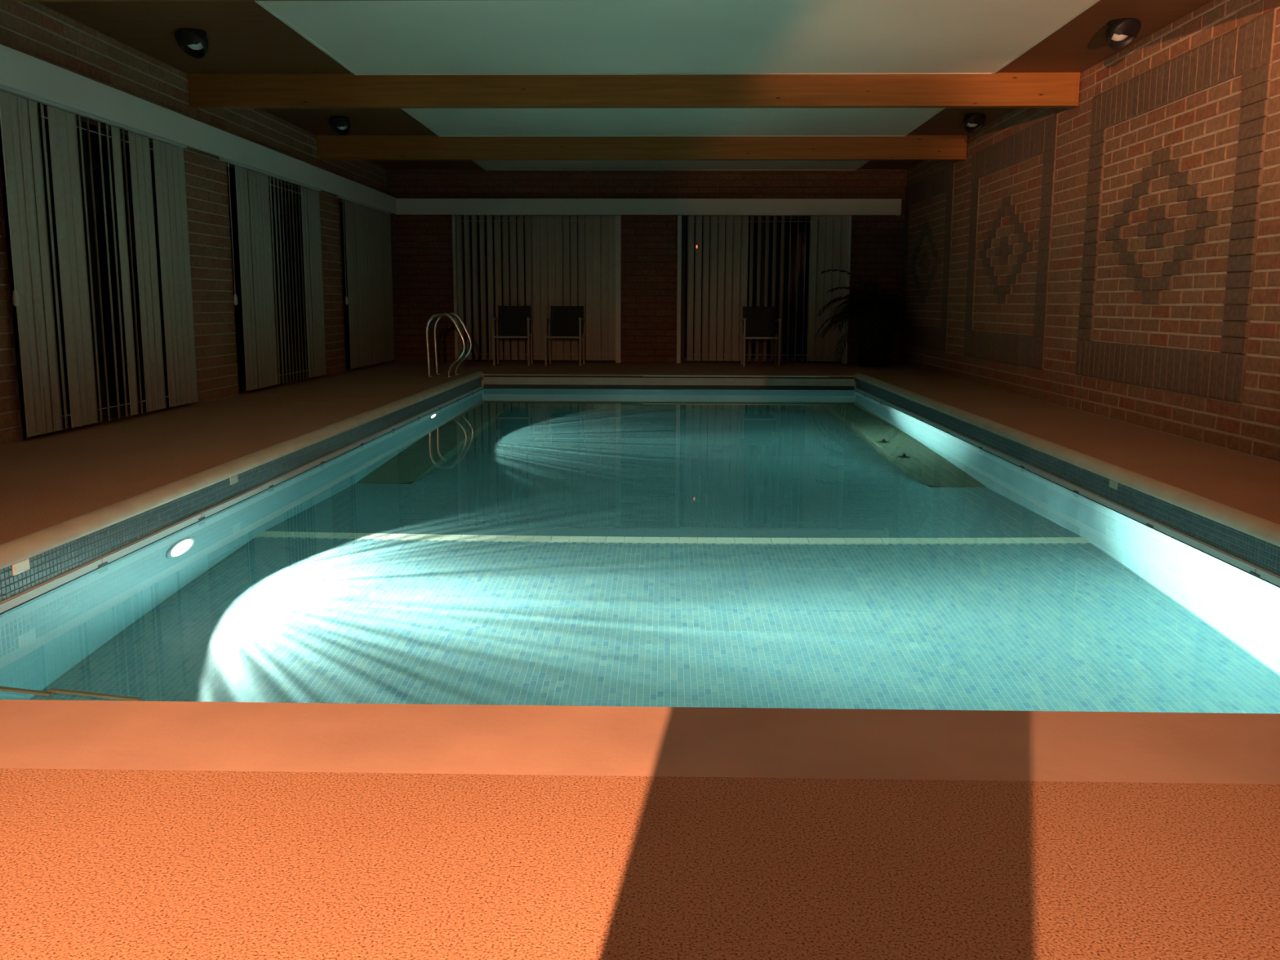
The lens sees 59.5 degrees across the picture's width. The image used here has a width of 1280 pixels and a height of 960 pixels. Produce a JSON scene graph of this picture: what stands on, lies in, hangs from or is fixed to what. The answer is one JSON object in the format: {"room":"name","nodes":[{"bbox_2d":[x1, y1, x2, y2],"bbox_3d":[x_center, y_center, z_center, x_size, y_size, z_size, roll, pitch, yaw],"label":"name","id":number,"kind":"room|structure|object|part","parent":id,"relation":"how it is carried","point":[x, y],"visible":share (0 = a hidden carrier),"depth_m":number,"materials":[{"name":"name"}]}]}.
{"room":"indoor swimming pool","nodes":[
{"label":"indoor swimming pool","id":0,"kind":"room"},
{"bbox_2d":[0,1,392,445],"bbox_3d":[-3.918,-1.552,6.530,0.290,2.900,19.600,0,9,1],"label":"wall","id":1,"kind":"structure","parent":0,"point":[33,28],"depth_m":9.49,"materials":[{"name":"brick"}]},
{"bbox_2d":[0,104,168,436],"bbox_3d":[-3.894,-1.460,7.926,0.060,2.072,2.462,0,9,1],"label":"window","id":2,"kind":"structure","parent":1,"relation":"in","point":[94,137],"depth_m":8.09,"materials":[{"name":"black glass"}]},
{"bbox_3d":[-3.908,-1.370,7.328,0.010,1.950,1.140,0,9,1],"label":"pane","id":3,"kind":"part","parent":2,"relation":"part of","materials":[{"name":"clear glass"}]},
{"bbox_3d":[-3.880,-1.559,8.523,0.010,1.950,1.140,0,9,1],"label":"pane","id":4,"kind":"part","parent":2,"relation":"part of","materials":[{"name":"clear glass"}]},
{"bbox_2d":[0,85,198,437],"bbox_3d":[-3.665,-1.461,7.779,0.068,2.060,2.650,0,9,1],"label":"vertical blind","id":5,"kind":"object","parent":1,"relation":"attached to","point":[28,296],"visible":0.99,"depth_m":7.40,"materials":[{"name":"fabric"}]},
{"bbox_3d":[-3.665,-1.675,6.479,0.005,1.160,0.006,0,9,1],"label":"cord","id":6,"kind":"part","parent":5,"relation":"part of","materials":[{"name":"fabric"}]},
{"bbox_3d":[-3.676,-2.369,7.691,0.006,0.007,2.390,0,9,1],"label":"chain","id":7,"kind":"part","parent":5,"relation":"part of","materials":[{"name":"plastic"}]},
{"bbox_3d":[-3.682,-0.536,7.982,0.006,0.007,2.390,0,9,1],"label":"chain","id":8,"kind":"part","parent":5,"relation":"part of","materials":[{"name":"plastic"}]},
{"bbox_2d":[0,44,396,213],"bbox_3d":[-3.635,-2.746,8.815,0.158,0.223,14.098,0,9,1],"label":"trim","id":9,"kind":"structure","parent":1,"relation":"attached to","point":[21,72],"depth_m":8.28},
{"bbox_2d":[226,166,308,391],"bbox_3d":[-3.813,-2.008,11.387,0.060,2.072,2.452,0,9,1],"label":"window","id":10,"kind":"structure","parent":1,"relation":"in","point":[238,308],"depth_m":11.96,"materials":[{"name":"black glass"}]},
{"bbox_3d":[-3.827,-1.919,10.792,0.010,1.950,1.135,0,9,1],"label":"pane","id":11,"kind":"part","parent":10,"relation":"part of","materials":[{"name":"clear glass"}]},
{"bbox_3d":[-3.799,-2.107,11.982,0.010,1.950,1.135,0,9,1],"label":"pane","id":12,"kind":"part","parent":10,"relation":"part of","materials":[{"name":"clear glass"}]},
{"bbox_2d":[218,156,326,391],"bbox_3d":[-3.574,-2.002,11.193,0.067,2.060,2.766,0,9,1],"label":"vertical blind","id":13,"kind":"object","parent":1,"relation":"attached to","point":[261,256],"visible":1,"depth_m":10.90,"materials":[{"name":"fabric"}]},
{"bbox_3d":[-3.587,-2.207,9.836,0.005,1.160,0.006,0,9,1],"label":"cord","id":14,"kind":"part","parent":13,"relation":"part of","materials":[{"name":"fabric"}]},
{"bbox_2d":[339,201,359,368],"bbox_3d":[-3.734,-2.543,14.769,0.060,2.072,2.302,0,9,1],"label":"window","id":15,"kind":"structure","parent":1,"relation":"in","point":[341,204],"depth_m":14.25,"materials":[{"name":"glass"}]},
{"bbox_2d":[336,195,395,368],"bbox_3d":[-3.496,-2.530,14.528,0.067,2.060,2.520,0,9,1],"label":"vertical blind","id":16,"kind":"object","parent":1,"relation":"attached to","point":[369,229],"visible":1,"depth_m":14.53,"materials":[{"name":"fabric"}]},
{"bbox_3d":[-3.506,-2.753,13.288,0.005,1.160,0.006,0,9,1],"label":"cord","id":17,"kind":"part","parent":16,"relation":"part of","materials":[{"name":"plastic"}]},
{"bbox_2d":[0,0,1212,170],"bbox_3d":[-0.143,-2.774,6.197,7.860,0.380,19.700,0,9,1],"label":"ceiling","id":18,"kind":"structure","parent":0,"point":[487,85],"depth_m":8.98,"materials":[{"name":"white paint"}]},
{"bbox_2d":[174,27,208,58],"bbox_3d":[-3.096,-3.028,7.731,0.224,0.205,0.212,0,9,1],"label":"ceiling lamp","id":19,"kind":"object","parent":18,"relation":"attached to","point":[194,42],"visible":0.98,"depth_m":7.69,"materials":[{"name":"black metal"}]},
{"bbox_2d":[328,115,351,135],"bbox_3d":[-3.036,-3.595,11.316,0.224,0.205,0.212,0,9,1],"label":"ceiling lamp","id":20,"kind":"object","parent":18,"relation":"attached to","point":[341,125],"visible":0.98,"depth_m":11.27,"materials":[{"name":"black metal"}]},
{"bbox_3d":[0.382,-4.091,14.076,5.130,0.020,3.065,0,9,1],"label":"panel","id":21,"kind":"part","parent":18,"relation":"part of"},
{"bbox_3d":[0.382,-4.084,14.077,5.170,0.016,3.105,0,9,1],"label":"panel trim","id":22,"kind":"part","parent":18,"relation":"part of","materials":[{"name":"brown wood"}]},
{"bbox_3d":[0.305,-3.574,10.807,5.130,0.020,3.285,0,9,1],"label":"panel","id":23,"kind":"part","parent":18,"relation":"part of","materials":[{"name":"white paint"}]},
{"bbox_3d":[0.305,-3.566,10.809,5.170,0.016,3.325,0,9,1],"label":"panel trim","id":24,"kind":"part","parent":18,"relation":"part of","materials":[{"name":"white paint"}]},
{"bbox_3d":[0.227,-3.046,7.472,5.130,0.020,3.200,0,9,1],"label":"panel","id":25,"kind":"part","parent":18,"relation":"part of","materials":[{"name":"white paint"}]},
{"bbox_3d":[0.227,-3.038,7.474,5.170,0.016,3.240,0,9,1],"label":"panel trim","id":26,"kind":"part","parent":18,"relation":"part of","materials":[{"name":"white paint"}]},
{"bbox_3d":[3.611,-3.692,12.443,0.021,0.260,0.075,0,9,1],"label":"beam trim","id":27,"kind":"part","parent":18,"relation":"part of","materials":[{"name":"brown wood"}]},
{"bbox_2d":[963,112,986,133],"bbox_3d":[3.298,-3.530,11.025,0.222,0.206,0.213,0,9,1],"label":"ceiling lamp","id":28,"kind":"object","parent":18,"relation":"attached to","point":[974,122],"visible":0.98,"depth_m":10.98,"materials":[{"name":"black metal"}]},
{"bbox_3d":[3.532,-3.157,9.066,0.021,0.260,0.075,0,9,1],"label":"beam trim","id":29,"kind":"part","parent":18,"relation":"part of","materials":[{"name":"brown wood"}]},
{"bbox_2d":[1105,17,1141,50],"bbox_3d":[3.188,-2.953,7.382,0.222,0.206,0.213,0,9,1],"label":"ceiling lamp","id":30,"kind":"object","parent":18,"relation":"attached to","point":[1120,33],"visible":0.97,"depth_m":7.34,"materials":[{"name":"black metal"}]},
{"bbox_2d":[0,361,1279,959],"bbox_3d":[-0.150,-0.063,6.678,7.860,0.334,19.600,0,9,1],"label":"floor","id":31,"kind":"structure","parent":0,"point":[130,830],"depth_m":1.91,"materials":[{"name":"orange tile"}]},
{"bbox_2d":[425,311,472,377],"bbox_3d":[-2.210,-1.566,12.939,0.476,0.736,0.536,0,9,1],"label":"pool ladder","id":32,"kind":"object","parent":31,"relation":"on","point":[448,314],"visible":1,"depth_m":12.76,"materials":[{"name":"metal"}]},
{"bbox_2d":[491,305,533,365],"bbox_3d":[-1.744,-1.987,15.383,0.510,0.803,0.540,0,9,0],"label":"patio chair","id":33,"kind":"object","parent":31,"relation":"on","point":[513,322],"visible":1,"depth_m":15.57,"materials":[{"name":"metal"}]},
{"bbox_3d":[-1.978,-1.869,15.147,0.026,0.640,0.030,0,9,0],"label":"leg","id":34,"kind":"part","parent":33,"relation":"part of","materials":[{"name":"metal"}]},
{"bbox_3d":[-1.981,-1.829,15.599,0.024,0.423,0.068,0,9,0],"label":"leg","id":35,"kind":"part","parent":33,"relation":"part of","materials":[{"name":"metal"}]},
{"bbox_3d":[-1.963,-2.208,15.564,0.020,0.424,0.110,0,9,0],"label":"post","id":36,"kind":"part","parent":33,"relation":"part of","materials":[{"name":"black metal"}]},
{"bbox_3d":[-1.744,-1.960,15.357,0.400,0.044,0.430,0,9,0],"label":"seat","id":37,"kind":"part","parent":33,"relation":"part of","materials":[{"name":"black fabric"}]},
{"bbox_3d":[-1.745,-2.220,15.576,0.410,0.400,0.084,0,9,0],"label":"backrest","id":38,"kind":"part","parent":33,"relation":"part of","materials":[{"name":"black fabric"}]},
{"bbox_3d":[-1.508,-1.868,15.150,0.026,0.640,0.030,0,9,0],"label":"leg","id":39,"kind":"part","parent":33,"relation":"part of","materials":[{"name":"metal"}]},
{"bbox_3d":[-1.527,-2.207,15.567,0.020,0.424,0.110,0,9,0],"label":"post","id":40,"kind":"part","parent":33,"relation":"part of","materials":[{"name":"grey metal"}]},
{"bbox_3d":[-1.511,-1.828,15.602,0.024,0.423,0.068,0,9,0],"label":"leg","id":41,"kind":"part","parent":33,"relation":"part of","materials":[{"name":"metal"}]},
{"bbox_2d":[543,306,585,365],"bbox_3d":[-1.028,-1.982,15.367,0.510,0.803,0.540,1,9,3],"label":"patio chair","id":42,"kind":"object","parent":31,"relation":"on","point":[566,322],"visible":1,"depth_m":15.55,"materials":[{"name":"metal"}]},
{"bbox_3d":[-1.276,-1.866,15.145,0.026,0.640,0.030,1,9,3],"label":"leg","id":43,"kind":"part","parent":42,"relation":"part of","materials":[{"name":"metal"}]},
{"bbox_3d":[-1.253,-1.826,15.596,0.024,0.423,0.068,1,9,3],"label":"leg","id":44,"kind":"part","parent":42,"relation":"part of","materials":[{"name":"metal"}]},
{"bbox_3d":[-1.233,-2.205,15.561,0.020,0.424,0.110,1,9,3],"label":"post","id":45,"kind":"part","parent":42,"relation":"part of","materials":[{"name":"metal"}]},
{"bbox_3d":[-1.029,-1.955,15.341,0.400,0.044,0.430,1,9,3],"label":"seat","id":46,"kind":"part","parent":42,"relation":"part of","materials":[{"name":"black fabric"}]},
{"bbox_3d":[-1.015,-2.215,15.560,0.410,0.400,0.084,1,9,3],"label":"backrest","id":47,"kind":"part","parent":42,"relation":"part of","materials":[{"name":"black fabric"}]},
{"bbox_3d":[-0.806,-1.861,15.121,0.026,0.640,0.030,1,9,3],"label":"leg","id":48,"kind":"part","parent":42,"relation":"part of","materials":[{"name":"metal"}]},
{"bbox_3d":[-0.798,-2.200,15.538,0.020,0.424,0.110,1,9,3],"label":"post","id":49,"kind":"part","parent":42,"relation":"part of","materials":[{"name":"grey metal"}]},
{"bbox_3d":[-0.783,-1.821,15.572,0.024,0.423,0.068,1,9,3],"label":"leg","id":50,"kind":"part","parent":42,"relation":"part of","materials":[{"name":"metal"}]},
{"bbox_2d":[0,377,1279,601],"bbox_3d":[0.204,0.668,7.965,4.720,2.089,11.270,0,9,1],"label":"swimming pool","id":51,"kind":"object","parent":31,"relation":"in","point":[46,566],"visible":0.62,"depth_m":5.26,"materials":[{"name":"tile"}]},
{"bbox_2d":[12,558,30,575],"bbox_3d":[-2.097,0.295,3.792,0.009,0.039,0.094,0,9,1],"label":"depth marker","id":52,"kind":"object","parent":51,"relation":"attached to","point":[23,566],"depth_m":3.79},
{"bbox_2d":[229,474,238,484],"bbox_3d":[-2.054,-0.001,5.658,0.009,0.039,0.094,0,9,1],"label":"depth marker","id":53,"kind":"object","parent":51,"relation":"attached to","point":[233,479],"depth_m":5.65,"materials":[{"name":"white tile"}]},
{"bbox_2d":[0,385,483,614],"bbox_3d":[-1.993,-0.247,7.879,0.018,0.037,10.965,0,9,1],"label":"pool edge","id":54,"kind":"object","parent":51,"relation":"attached to","point":[6,605],"visible":1,"depth_m":4.97,"materials":[{"name":"metal"}]},
{"bbox_3d":[-2.089,0.387,3.852,0.016,0.030,0.924,0,9,1],"label":"rail","id":55,"kind":"part","parent":54,"relation":"part of","materials":[{"name":"metal"}]},
{"bbox_3d":[-2.067,0.242,4.771,0.016,0.030,0.924,0,9,1],"label":"rail","id":56,"kind":"part","parent":54,"relation":"part of","materials":[{"name":"metal"}]},
{"bbox_3d":[-2.046,0.097,5.689,0.016,0.030,0.924,0,9,1],"label":"rail","id":57,"kind":"part","parent":54,"relation":"part of","materials":[{"name":"metal"}]},
{"bbox_3d":[-2.024,-0.049,6.607,0.016,0.030,0.924,0,9,1],"label":"rail","id":58,"kind":"part","parent":54,"relation":"part of","materials":[{"name":"metal"}]},
{"bbox_3d":[-2.003,-0.194,7.526,0.016,0.030,0.924,0,9,1],"label":"rail","id":59,"kind":"part","parent":54,"relation":"part of","materials":[{"name":"metal"}]},
{"bbox_3d":[-1.981,-0.340,8.444,0.016,0.030,0.924,0,9,1],"label":"rail","id":60,"kind":"part","parent":54,"relation":"part of","materials":[{"name":"metal"}]},
{"bbox_3d":[-1.960,-0.485,9.362,0.016,0.030,0.924,0,9,1],"label":"rail","id":61,"kind":"part","parent":54,"relation":"part of","materials":[{"name":"metal"}]},
{"bbox_3d":[-1.938,-0.630,10.280,0.016,0.030,0.924,0,9,1],"label":"rail","id":62,"kind":"part","parent":54,"relation":"part of","materials":[{"name":"metal"}]},
{"bbox_3d":[-1.917,-0.776,11.199,0.016,0.030,0.924,0,9,1],"label":"rail","id":63,"kind":"part","parent":54,"relation":"part of","materials":[{"name":"metal"}]},
{"bbox_3d":[-1.895,-0.921,12.117,0.016,0.030,0.924,0,9,1],"label":"rail","id":64,"kind":"part","parent":54,"relation":"part of","materials":[{"name":"metal"}]},
{"bbox_3d":[-1.877,-1.048,12.917,0.016,0.030,0.684,0,9,1],"label":"rail","id":65,"kind":"part","parent":54,"relation":"part of","materials":[{"name":"metal"}]},
{"bbox_2d":[0,388,1279,713],"bbox_3d":[0.206,-0.211,7.826,4.418,0.001,10.968,0,9,1],"label":"pool water","id":66,"kind":"object","parent":51,"relation":"in","point":[637,548],"visible":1,"depth_m":4.06,"materials":[{"name":"teal liquid"}]},
{"bbox_2d":[0,686,142,701],"bbox_3d":[-1.698,0.547,2.965,0.858,0.006,0.040,3,9,14],"label":"straps","id":67,"kind":"object","parent":66,"relation":"on","point":[51,691],"visible":0.95,"depth_m":2.91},
{"bbox_2d":[481,375,856,390],"bbox_3d":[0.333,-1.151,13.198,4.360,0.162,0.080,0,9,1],"label":"pool edge","id":68,"kind":"object","parent":51,"relation":"attached to","point":[584,382],"visible":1,"depth_m":13.16,"materials":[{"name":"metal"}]},
{"bbox_2d":[853,387,1279,587],"bbox_3d":[2.407,-0.218,7.781,0.018,0.037,10.965,0,9,1],"label":"pool edge","id":69,"kind":"object","parent":51,"relation":"attached to","point":[1262,574],"visible":1,"depth_m":5.49,"materials":[{"name":"metal"}]},
{"bbox_3d":[2.526,-1.019,12.818,0.016,0.030,0.684,0,9,1],"label":"rail","id":70,"kind":"part","parent":69,"relation":"part of","materials":[{"name":"metal"}]},
{"bbox_3d":[2.507,-0.892,12.019,0.016,0.030,0.924,0,9,1],"label":"rail","id":71,"kind":"part","parent":69,"relation":"part of","materials":[{"name":"metal"}]},
{"bbox_3d":[2.486,-0.747,11.100,0.016,0.030,0.924,0,9,1],"label":"rail","id":72,"kind":"part","parent":69,"relation":"part of","materials":[{"name":"metal"}]},
{"bbox_3d":[2.464,-0.602,10.182,0.016,0.030,0.924,0,9,1],"label":"rail","id":73,"kind":"part","parent":69,"relation":"part of","materials":[{"name":"metal"}]},
{"bbox_3d":[2.443,-0.456,9.264,0.016,0.030,0.924,0,9,1],"label":"rail","id":74,"kind":"part","parent":69,"relation":"part of","materials":[{"name":"metal"}]},
{"bbox_3d":[2.421,-0.311,8.345,0.016,0.030,0.924,0,9,1],"label":"rail","id":75,"kind":"part","parent":69,"relation":"part of","materials":[{"name":"metal"}]},
{"bbox_3d":[2.400,-0.165,7.427,0.016,0.030,0.924,0,9,1],"label":"rail","id":76,"kind":"part","parent":69,"relation":"part of","materials":[{"name":"metal"}]},
{"bbox_3d":[2.378,-0.020,6.509,0.016,0.030,0.924,0,9,1],"label":"rail","id":77,"kind":"part","parent":69,"relation":"part of","materials":[{"name":"metal"}]},
{"bbox_3d":[2.357,0.125,5.590,0.016,0.030,0.924,0,9,1],"label":"rail","id":78,"kind":"part","parent":69,"relation":"part of","materials":[{"name":"metal"}]},
{"bbox_3d":[2.335,0.271,4.672,0.016,0.030,0.924,0,9,1],"label":"rail","id":79,"kind":"part","parent":69,"relation":"part of","materials":[{"name":"metal"}]},
{"bbox_3d":[2.314,0.416,3.754,0.016,0.030,0.924,0,9,1],"label":"rail","id":80,"kind":"part","parent":69,"relation":"part of","materials":[{"name":"metal"}]},
{"bbox_2d":[1109,479,1117,489],"bbox_3d":[2.365,0.023,5.589,0.009,0.039,0.094,0,9,1],"label":"depth marker","id":81,"kind":"object","parent":51,"relation":"attached to","point":[1113,484],"depth_m":5.58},
{"bbox_2d":[740,306,781,366],"bbox_3d":[1.646,-1.964,15.307,0.510,0.803,0.540,0,9,1],"label":"patio chair","id":82,"kind":"object","parent":31,"relation":"on","point":[757,322],"visible":1,"depth_m":15.49,"materials":[{"name":"metal"}]},
{"bbox_3d":[1.415,-1.808,15.530,0.024,0.423,0.068,0,9,1],"label":"leg","id":83,"kind":"part","parent":82,"relation":"part of","materials":[{"name":"metal"}]},
{"bbox_3d":[1.433,-2.187,15.495,0.020,0.424,0.110,0,9,1],"label":"post","id":84,"kind":"part","parent":82,"relation":"part of","materials":[{"name":"grey metal"}]},
{"bbox_3d":[1.405,-1.848,15.078,0.026,0.640,0.030,0,9,1],"label":"leg","id":85,"kind":"part","parent":82,"relation":"part of","materials":[{"name":"metal"}]},
{"bbox_3d":[1.652,-2.197,15.500,0.410,0.400,0.084,0,9,1],"label":"backrest","id":86,"kind":"part","parent":82,"relation":"part of","materials":[{"name":"black fabric"}]},
{"bbox_3d":[1.645,-1.938,15.281,0.400,0.044,0.430,0,9,1],"label":"seat","id":87,"kind":"part","parent":82,"relation":"part of","materials":[{"name":"black fabric"}]},
{"bbox_3d":[1.869,-2.184,15.485,0.020,0.424,0.110,0,9,1],"label":"post","id":88,"kind":"part","parent":82,"relation":"part of","materials":[{"name":"black metal"}]},
{"bbox_3d":[1.885,-1.805,15.519,0.024,0.423,0.068,0,9,1],"label":"leg","id":89,"kind":"part","parent":82,"relation":"part of","materials":[{"name":"metal"}]},
{"bbox_3d":[1.875,-1.845,15.068,0.026,0.640,0.030,0,9,1],"label":"leg","id":90,"kind":"part","parent":82,"relation":"part of","materials":[{"name":"metal"}]},
{"bbox_2d":[814,269,906,368],"bbox_3d":[2.989,-2.177,15.151,1.220,1.328,1.360,0,9,1],"label":"potted palm","id":91,"kind":"object","parent":31,"relation":"on","point":[874,346],"visible":1,"depth_m":15.01,"materials":[{"name":"plant"}]},
{"bbox_2d":[853,328,897,367],"bbox_3d":[3.193,-1.796,15.237,0.570,0.500,0.570,0,9,1],"label":"pot","id":92,"kind":"object","parent":91,"relation":"attached to","point":[863,361],"depth_m":15.05,"materials":[{"name":"black"}]},
{"bbox_2d":[386,168,906,364],"bbox_3d":[0.077,-3.035,15.968,7.860,2.900,0.290,0,9,1],"label":"wall","id":93,"kind":"structure","parent":0,"point":[421,245],"depth_m":15.75,"materials":[{"name":"brick"}]},
{"bbox_2d":[451,214,459,359],"bbox_3d":[-2.615,-2.705,15.889,0.050,2.055,0.084,0,9,1],"label":"trim","id":94,"kind":"structure","parent":93,"relation":"attached to","point":[454,216],"depth_m":15.83,"materials":[{"name":"wood"}]},
{"bbox_2d":[462,214,615,361],"bbox_3d":[-1.463,-2.740,16.057,2.232,2.072,0.060,0,9,1],"label":"window","id":95,"kind":"structure","parent":93,"relation":"in","point":[470,216],"depth_m":16.17,"materials":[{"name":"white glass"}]},
{"bbox_2d":[456,214,615,360],"bbox_3d":[-1.463,-2.730,15.832,2.240,2.060,0.101,0,9,1],"label":"vertical blind","id":96,"kind":"object","parent":95,"relation":"attached to","point":[553,247],"visible":0.97,"depth_m":15.81,"materials":[{"name":"fabric"}]},
{"bbox_3d":[-1.467,-3.631,15.702,2.140,0.007,0.006,0,9,1],"label":"chain","id":97,"kind":"part","parent":96,"relation":"part of","materials":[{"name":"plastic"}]},
{"bbox_3d":[-1.472,-1.798,15.992,2.140,0.007,0.006,0,9,1],"label":"chain","id":98,"kind":"part","parent":96,"relation":"part of","materials":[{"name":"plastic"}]},
{"bbox_2d":[615,215,621,363],"bbox_3d":[-0.308,-2.689,15.838,0.075,2.055,0.084,0,9,1],"label":"trim","id":99,"kind":"structure","parent":93,"relation":"attached to","point":[618,218],"depth_m":15.80,"materials":[{"name":"wood"}]},
{"bbox_2d":[394,198,901,216],"bbox_3d":[0.092,-3.804,15.613,7.035,0.218,0.168,0,9,1],"label":"trim","id":100,"kind":"structure","parent":93,"relation":"attached to","point":[404,206],"depth_m":15.53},
{"bbox_2d":[676,215,681,363],"bbox_3d":[0.552,-2.684,15.818,0.057,2.055,0.084,0,9,1],"label":"trim","id":101,"kind":"structure","parent":93,"relation":"attached to","point":[679,217],"depth_m":15.78,"materials":[{"name":"wood"}]},
{"bbox_2d":[680,214,844,362],"bbox_3d":[1.733,-2.719,15.986,2.287,2.072,0.060,0,9,1],"label":"window","id":102,"kind":"structure","parent":93,"relation":"in","point":[683,359],"depth_m":15.97,"materials":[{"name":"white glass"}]},
{"bbox_2d":[682,214,848,361],"bbox_3d":[1.747,-2.709,15.759,2.313,2.060,0.116,0,9,1],"label":"vertical blind","id":103,"kind":"object","parent":102,"relation":"attached to","point":[828,246],"visible":0.97,"depth_m":15.76,"materials":[{"name":"fabric"}]},
{"bbox_3d":[1.777,-1.777,15.919,2.140,0.007,0.006,0,9,1],"label":"chain","id":104,"kind":"part","parent":103,"relation":"part of","materials":[{"name":"plastic"}]},
{"bbox_3d":[1.782,-3.609,15.629,2.140,0.007,0.006,0,9,1],"label":"chain","id":105,"kind":"part","parent":103,"relation":"part of","materials":[{"name":"plastic"}]},
{"bbox_2d":[841,215,851,364],"bbox_3d":[2.911,-2.668,15.766,0.064,2.055,0.084,0,9,1],"label":"trim","id":106,"kind":"structure","parent":93,"relation":"attached to","point":[849,234],"depth_m":15.69,"materials":[{"name":"wood"}]},
{"bbox_2d":[899,0,1279,462],"bbox_3d":[3.626,-1.503,6.361,0.314,2.900,19.600,0,9,1],"label":"wall","id":107,"kind":"structure","parent":0,"point":[1114,255],"depth_m":8.00,"materials":[{"name":"brick"}]}
]}

